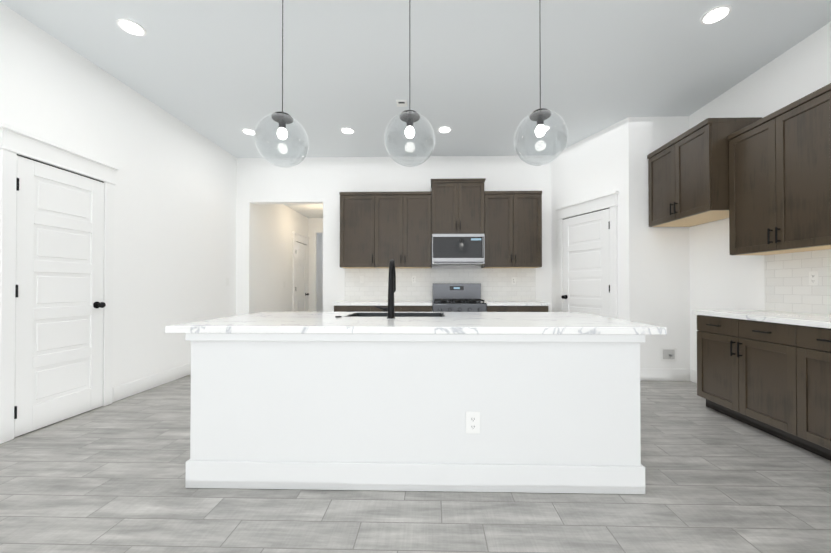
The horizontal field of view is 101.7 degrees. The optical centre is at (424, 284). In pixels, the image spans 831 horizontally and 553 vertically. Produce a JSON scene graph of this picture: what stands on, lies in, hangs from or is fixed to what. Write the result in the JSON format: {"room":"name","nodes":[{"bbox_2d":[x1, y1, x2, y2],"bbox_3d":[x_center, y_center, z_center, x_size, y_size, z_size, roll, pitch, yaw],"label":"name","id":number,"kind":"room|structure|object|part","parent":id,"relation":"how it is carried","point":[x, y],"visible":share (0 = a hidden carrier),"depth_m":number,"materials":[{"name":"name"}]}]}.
{"room":"kitchen","nodes":[
{"label":"kitchen","id":0,"kind":"room"},
{"bbox_2d":[0,2,236,437],"bbox_3d":[-3.234,-0.468,1.274,0.150,3.250,8.750,0,0,1],"label":"wall","id":1,"kind":"structure","parent":0,"point":[175,199],"depth_m":3.72,"materials":[{"name":"white paint"}]},
{"bbox_2d":[0,122,118,443],"bbox_3d":[-3.066,-0.004,2.907,0.101,2.343,0.922,0,0,1],"label":"door","id":2,"kind":"structure","parent":1,"relation":"in","point":[56,268],"depth_m":2.82,"materials":[{"name":"white paint"}]},
{"bbox_2d":[113,363,190,401],"bbox_3d":[-3.152,1.081,1.184,0.014,0.148,8.598,0,0,1],"label":"baseboard","id":3,"kind":"structure","parent":1,"relation":"attached to","point":[125,390],"depth_m":3.79,"materials":[{"name":"white paint"}]},
{"bbox_2d":[254,204,309,312],"bbox_3d":[-2.877,-0.249,6.866,0.120,2.900,2.450,0,0,1],"label":"wall","id":4,"kind":"structure","parent":0,"point":[276,226],"depth_m":6.41,"materials":[{"name":"white paint"}]},
{"bbox_2d":[292,232,309,311],"bbox_3d":[-2.745,0.043,7.596,0.101,2.323,0.894,0,0,1],"label":"door","id":5,"kind":"structure","parent":4,"relation":"in","point":[300,293],"depth_m":7.56,"materials":[{"name":"white paint"}]},
{"bbox_2d":[284,204,322,217],"bbox_3d":[-2.563,-1.640,8.070,2.197,0.100,4.850,0,0,1],"label":"ceiling","id":6,"kind":"structure","parent":0,"point":[311,210],"depth_m":7.20,"materials":[{"name":"white paint"}]},
{"bbox_2d":[310,228,313,311],"bbox_3d":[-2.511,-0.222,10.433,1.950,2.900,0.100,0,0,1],"label":"wall","id":7,"kind":"structure","parent":0,"point":[311,229],"depth_m":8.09,"materials":[{"name":"white paint"}]},
{"bbox_2d":[314,218,322,311],"bbox_3d":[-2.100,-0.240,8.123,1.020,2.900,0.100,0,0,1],"label":"wall","id":8,"kind":"structure","parent":0,"point":[318,222],"depth_m":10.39,"materials":[{"name":"white paint"}]},
{"bbox_2d":[236,155,551,315],"bbox_3d":[0.110,-0.435,5.498,6.340,3.250,0.150,0,0,1],"label":"wall","id":9,"kind":"structure","parent":0,"point":[324,181],"depth_m":5.46,"materials":[{"name":"white paint"}]},
{"bbox_2d":[339,192,378,267],"bbox_3d":[-0.989,-0.830,5.284,0.596,1.138,0.328,0,0,1],"label":"upper cabinet","id":10,"kind":"object","parent":9,"relation":"attached to","point":[359,211],"depth_m":5.13,"materials":[{"name":"brown wood"}]},
{"bbox_2d":[379,191,430,267],"bbox_3d":[-0.352,-0.831,5.269,0.919,1.138,0.328,0,0,1],"label":"upper cabinet","id":11,"kind":"object","parent":9,"relation":"attached to","point":[380,229],"depth_m":5.11,"materials":[{"name":"brown wood"}]},
{"bbox_2d":[344,268,535,300],"bbox_3d":[0.236,0.002,5.410,3.053,0.525,0.006,0,0,1],"label":"backsplash","id":12,"kind":"structure","parent":9,"relation":"attached to","point":[497,284],"depth_m":5.41,"materials":[{"name":"tile"}]},
{"bbox_2d":[431,178,486,237],"bbox_3d":[0.504,-1.167,5.237,0.790,0.820,0.358,0,0,1],"label":"upper cabinet","id":13,"kind":"object","parent":9,"relation":"attached to","point":[458,206],"depth_m":5.06,"materials":[{"name":"brown wood"}]},
{"bbox_2d":[432,234,484,264],"bbox_3d":[0.503,-0.530,5.193,0.776,0.445,0.435,0,0,1],"label":"microwave","id":14,"kind":"object","parent":13,"relation":"attached to","point":[458,249],"visible":1,"depth_m":5.01,"materials":[{"name":"silver metal"}]},
{"bbox_2d":[481,191,541,267],"bbox_3d":[1.330,-0.831,5.230,0.858,1.138,0.328,0,0,1],"label":"upper cabinet","id":15,"kind":"object","parent":9,"relation":"attached to","point":[513,238],"depth_m":5.07,"materials":[{"name":"brown wood"}]},
{"bbox_2d":[0,374,830,552],"bbox_3d":[-0.189,1.225,3.616,7.150,0.100,13.600,0,0,1],"label":"floor","id":16,"kind":"structure","parent":0,"point":[109,478],"depth_m":1.78,"materials":[{"name":"grey tile"}]},
{"bbox_2d":[334,306,373,311],"bbox_3d":[-1.001,0.744,5.132,0.590,0.884,0.608,0,0,1],"label":"base cabinet","id":17,"kind":"object","parent":16,"relation":"on","point":[336,308],"depth_m":4.83,"materials":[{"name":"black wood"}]},
{"bbox_2d":[374,306,431,311],"bbox_3d":[-0.359,0.744,5.117,0.938,0.884,0.608,0,0,1],"label":"base cabinet","id":18,"kind":"object","parent":16,"relation":"on","point":[429,309],"depth_m":4.81,"materials":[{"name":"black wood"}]},
{"bbox_2d":[332,301,431,305],"bbox_3d":[-0.601,0.282,5.111,1.427,0.040,0.638,0,0,1],"label":"countertop","id":19,"kind":"structure","parent":18,"relation":"on","point":[384,303],"depth_m":4.80,"materials":[{"name":"stone"}]},
{"bbox_2d":[181,331,648,493],"bbox_3d":[-0.059,0.723,2.467,2.591,0.883,1.140,0,0,1],"label":"kitchen island","id":20,"kind":"object","parent":16,"relation":"on","point":[514,402],"depth_m":1.91,"materials":[{"name":"white paint"}]},
{"bbox_2d":[165,312,666,334],"bbox_3d":[-0.059,0.262,2.476,2.820,0.040,1.164,0,0,1],"label":"island countertop","id":21,"kind":"structure","parent":20,"relation":"on","point":[261,321],"depth_m":2.07,"materials":[{"name":"white stone"}]},
{"bbox_2d":[375,259,396,318],"bbox_3d":[-0.283,0.027,2.489,0.147,0.429,0.187,0,0,1],"label":"faucet","id":22,"kind":"object","parent":21,"relation":"on","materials":[{"name":"black metal"}]},
{"bbox_2d":[353,312,444,314],"bbox_3d":[-0.227,0.382,2.759,0.767,0.271,0.429,0,0,1],"label":"sink","id":23,"kind":"object","parent":21,"relation":"in","point":[354,313],"depth_m":2.96,"materials":[{"name":"metal"}]},
{"bbox_2d":[466,412,479,432],"bbox_3d":[0.272,0.777,1.903,0.080,0.122,0.008,0,0,1],"label":"outlet","id":24,"kind":"object","parent":20,"relation":"attached to","point":[472,418],"depth_m":1.90,"materials":[{"name":"white plastic"}]},
{"bbox_2d":[433,283,486,311],"bbox_3d":[0.498,0.583,5.028,0.758,1.203,0.702,0,0,1],"label":"range","id":25,"kind":"object","parent":16,"relation":"on","point":[457,297],"visible":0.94,"depth_m":5.32,"materials":[{"name":"silver metal"}]},
{"bbox_2d":[487,306,548,311],"bbox_3d":[1.320,0.743,5.078,0.870,0.884,0.608,0,0,1],"label":"base cabinet","id":26,"kind":"object","parent":16,"relation":"on","point":[489,308],"depth_m":4.78,"materials":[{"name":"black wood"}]},
{"bbox_2d":[482,301,549,305],"bbox_3d":[1.327,0.282,5.066,0.887,0.040,0.638,0,0,1],"label":"countertop","id":27,"kind":"structure","parent":26,"relation":"on","point":[513,303],"depth_m":4.75,"materials":[{"name":"stone"}]},
{"bbox_2d":[697,315,804,448],"bbox_3d":[2.910,0.725,2.772,0.608,0.884,0.953,0,0,1],"label":"base cabinet","id":28,"kind":"object","parent":16,"relation":"on","point":[773,379],"depth_m":2.67,"materials":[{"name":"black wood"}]},
{"bbox_2d":[692,310,830,328],"bbox_3d":[2.875,0.257,1.923,0.638,0.040,2.700,0,0,1],"label":"countertop","id":29,"kind":"structure","parent":28,"relation":"on","point":[813,320],"depth_m":2.65,"materials":[{"name":"stone"}]},
{"bbox_2d":[805,326,830,460],"bbox_3d":[2.890,0.719,1.911,0.608,0.884,1.012,0,0,1],"label":"base cabinet","id":30,"kind":"object","parent":16,"relation":"on","point":[817,340],"depth_m":2.24,"materials":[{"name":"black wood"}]},
{"bbox_2d":[0,0,830,157],"bbox_3d":[0.010,-2.143,1.212,6.640,0.100,8.750,0,0,1],"label":"ceiling","id":31,"kind":"structure","parent":0,"point":[210,70],"depth_m":3.14,"materials":[{"name":"white paint"}]},
{"bbox_2d":[116,18,146,36],"bbox_3d":[-2.365,-2.074,2.732,0.184,0.012,0.184,0,0,1],"label":"recessed light","id":32,"kind":"object","parent":31,"relation":"in","point":[129,26],"visible":0.98,"depth_m":2.72,"materials":[{"name":"white paint"}]},
{"bbox_2d":[242,128,255,134],"bbox_3d":[-2.363,-2.060,4.562,0.184,0.012,0.184,0,0,1],"label":"recessed light","id":33,"kind":"object","parent":31,"relation":"in","point":[248,131],"visible":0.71,"depth_m":4.54,"materials":[{"name":"white paint"}]},
{"bbox_2d":[254,0,308,167],"bbox_3d":[-0.917,-1.423,2.183,0.326,1.324,0.326,0,0,1],"label":"pendant light","id":34,"kind":"object","parent":31,"relation":"hanging from","point":[282,119],"visible":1,"depth_m":2.17,"materials":[{"name":"clear glass"}]},
{"bbox_3d":[-0.917,-0.924,2.179,0.326,0.326,0.326,0,0,1],"label":"globe","id":35,"kind":"part","parent":34,"relation":"part of","materials":[{"name":"clear glass"}]},
{"bbox_3d":[-0.917,-0.977,2.180,0.062,0.081,0.062,0,0,1],"label":"bulb","id":36,"kind":"part","parent":34,"relation":"part of","materials":[{"name":"white glass"}]},
{"bbox_2d":[341,127,354,133],"bbox_3d":[-1.033,-2.060,4.532,0.184,0.012,0.184,0,0,1],"label":"recessed light","id":37,"kind":"object","parent":31,"relation":"in","point":[346,130],"visible":0.98,"depth_m":4.51,"materials":[{"name":"white paint"}]},
{"bbox_2d":[396,100,407,106],"bbox_3d":[-0.259,-2.060,3.844,0.120,0.022,0.120,0,0,1],"label":"sensor","id":38,"kind":"object","parent":31,"relation":"attached to","point":[401,103],"visible":0.98,"depth_m":3.83,"materials":[{"name":"white plastic"}]},
{"bbox_2d":[384,0,434,166],"bbox_3d":[-0.095,-1.423,2.164,0.326,1.324,0.326,0,0,1],"label":"pendant light","id":39,"kind":"object","parent":31,"relation":"hanging from","point":[409,117],"visible":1,"depth_m":2.15,"materials":[{"name":"clear glass"}]},
{"bbox_3d":[-0.095,-0.924,2.160,0.326,0.326,0.326,0,0,1],"label":"globe","id":40,"kind":"part","parent":39,"relation":"part of","materials":[{"name":"clear glass"}]},
{"bbox_3d":[-0.095,-0.977,2.161,0.062,0.081,0.062,0,0,1],"label":"bulb","id":41,"kind":"part","parent":39,"relation":"part of","materials":[{"name":"white glass"}]},
{"bbox_2d":[438,126,451,132],"bbox_3d":[0.266,-2.060,4.502,0.184,0.012,0.184,0,0,1],"label":"recessed light","id":42,"kind":"object","parent":31,"relation":"in","point":[444,129],"visible":0.96,"depth_m":4.48,"materials":[{"name":"white paint"}]},
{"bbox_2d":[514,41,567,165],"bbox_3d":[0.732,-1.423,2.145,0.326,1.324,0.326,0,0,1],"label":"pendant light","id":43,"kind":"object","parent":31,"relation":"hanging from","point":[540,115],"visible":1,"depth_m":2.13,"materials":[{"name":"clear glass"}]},
{"bbox_3d":[0.732,-0.977,2.142,0.062,0.081,0.062,0,0,1],"label":"bulb","id":44,"kind":"part","parent":43,"relation":"part of","materials":[{"name":"white glass"}]},
{"bbox_3d":[0.732,-0.924,2.141,0.326,0.326,0.326,0,0,1],"label":"globe","id":45,"kind":"part","parent":43,"relation":"part of","materials":[{"name":"clear glass"}]},
{"bbox_2d":[700,5,731,24],"bbox_3d":[2.243,-2.075,2.605,0.184,0.012,0.184,0,0,1],"label":"recessed light","id":46,"kind":"object","parent":31,"relation":"in","point":[716,14],"visible":1,"depth_m":2.59,"materials":[{"name":"white paint"}]},
{"bbox_2d":[551,117,629,320],"bbox_3d":[2.315,-0.441,4.792,0.100,3.250,1.312,0,0,-22],"label":"wall","id":47,"kind":"structure","parent":0,"point":[595,164],"depth_m":4.56,"materials":[{"name":"white paint"}]},
{"bbox_2d":[555,191,618,318],"bbox_3d":[2.220,0.001,4.745,0.101,2.363,1.044,0,0,-22],"label":"pantry door","id":48,"kind":"structure","parent":47,"relation":"in","point":[587,256],"depth_m":4.68,"materials":[{"name":"white paint"}]},
{"bbox_2d":[629,116,689,368],"bbox_3d":[2.886,-0.445,4.208,0.730,3.250,0.100,0,0,1],"label":"wall","id":49,"kind":"structure","parent":0,"point":[659,276],"depth_m":4.16,"materials":[{"name":"white paint"}]},
{"bbox_2d":[640,369,689,380],"bbox_3d":[2.881,1.103,4.137,0.704,0.148,0.014,0,0,1],"label":"baseboard","id":50,"kind":"structure","parent":49,"relation":"attached to","point":[664,374],"depth_m":4.13,"materials":[{"name":"white paint"}]},
{"bbox_2d":[661,347,676,360],"bbox_3d":[2.985,0.854,4.123,0.190,0.170,0.038,0,0,1],"label":"outlet box","id":51,"kind":"object","parent":49,"relation":"attached to","point":[668,353],"visible":1,"depth_m":4.14,"materials":[{"name":"white plastic"}]},
{"bbox_2d":[689,22,830,370],"bbox_3d":[3.254,-0.469,1.124,0.150,3.250,8.750,0,0,1],"label":"wall","id":52,"kind":"structure","parent":0,"point":[721,278],"depth_m":3.43,"materials":[{"name":"white paint"}]},
{"bbox_2d":[690,369,696,382],"bbox_3d":[3.230,1.100,3.695,0.014,0.148,0.854,0,0,1],"label":"baseboard","id":53,"kind":"structure","parent":52,"relation":"attached to","point":[693,375],"depth_m":4.07,"materials":[{"name":"white paint"}]},
{"bbox_2d":[647,117,761,226],"bbox_3d":[2.968,-1.151,3.691,0.534,0.886,0.918,0,0,1],"label":"upper cabinet","id":54,"kind":"object","parent":52,"relation":"attached to","point":[688,178],"visible":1,"depth_m":3.48,"materials":[{"name":"brown wood"}]},
{"bbox_2d":[727,83,830,254],"bbox_3d":[3.049,-0.851,2.747,0.328,1.138,0.941,0,0,1],"label":"upper cabinet","id":55,"kind":"object","parent":52,"relation":"attached to","point":[779,181],"depth_m":2.72,"materials":[{"name":"brown wood"}]},
{"bbox_2d":[764,249,830,314],"bbox_3d":[3.190,-0.026,1.885,0.006,0.525,2.635,0,0,1],"label":"backsplash","id":56,"kind":"structure","parent":52,"relation":"attached to","point":[788,288],"depth_m":2.90,"materials":[{"name":"tile"}]},
{"bbox_2d":[809,271,818,284],"bbox_3d":[3.204,-0.051,2.788,0.008,0.115,0.070,0,0,1],"label":"outlet","id":57,"kind":"object","parent":56,"relation":"attached to","point":[813,277],"visible":1,"depth_m":2.79,"materials":[{"name":"white plastic"}]}
]}

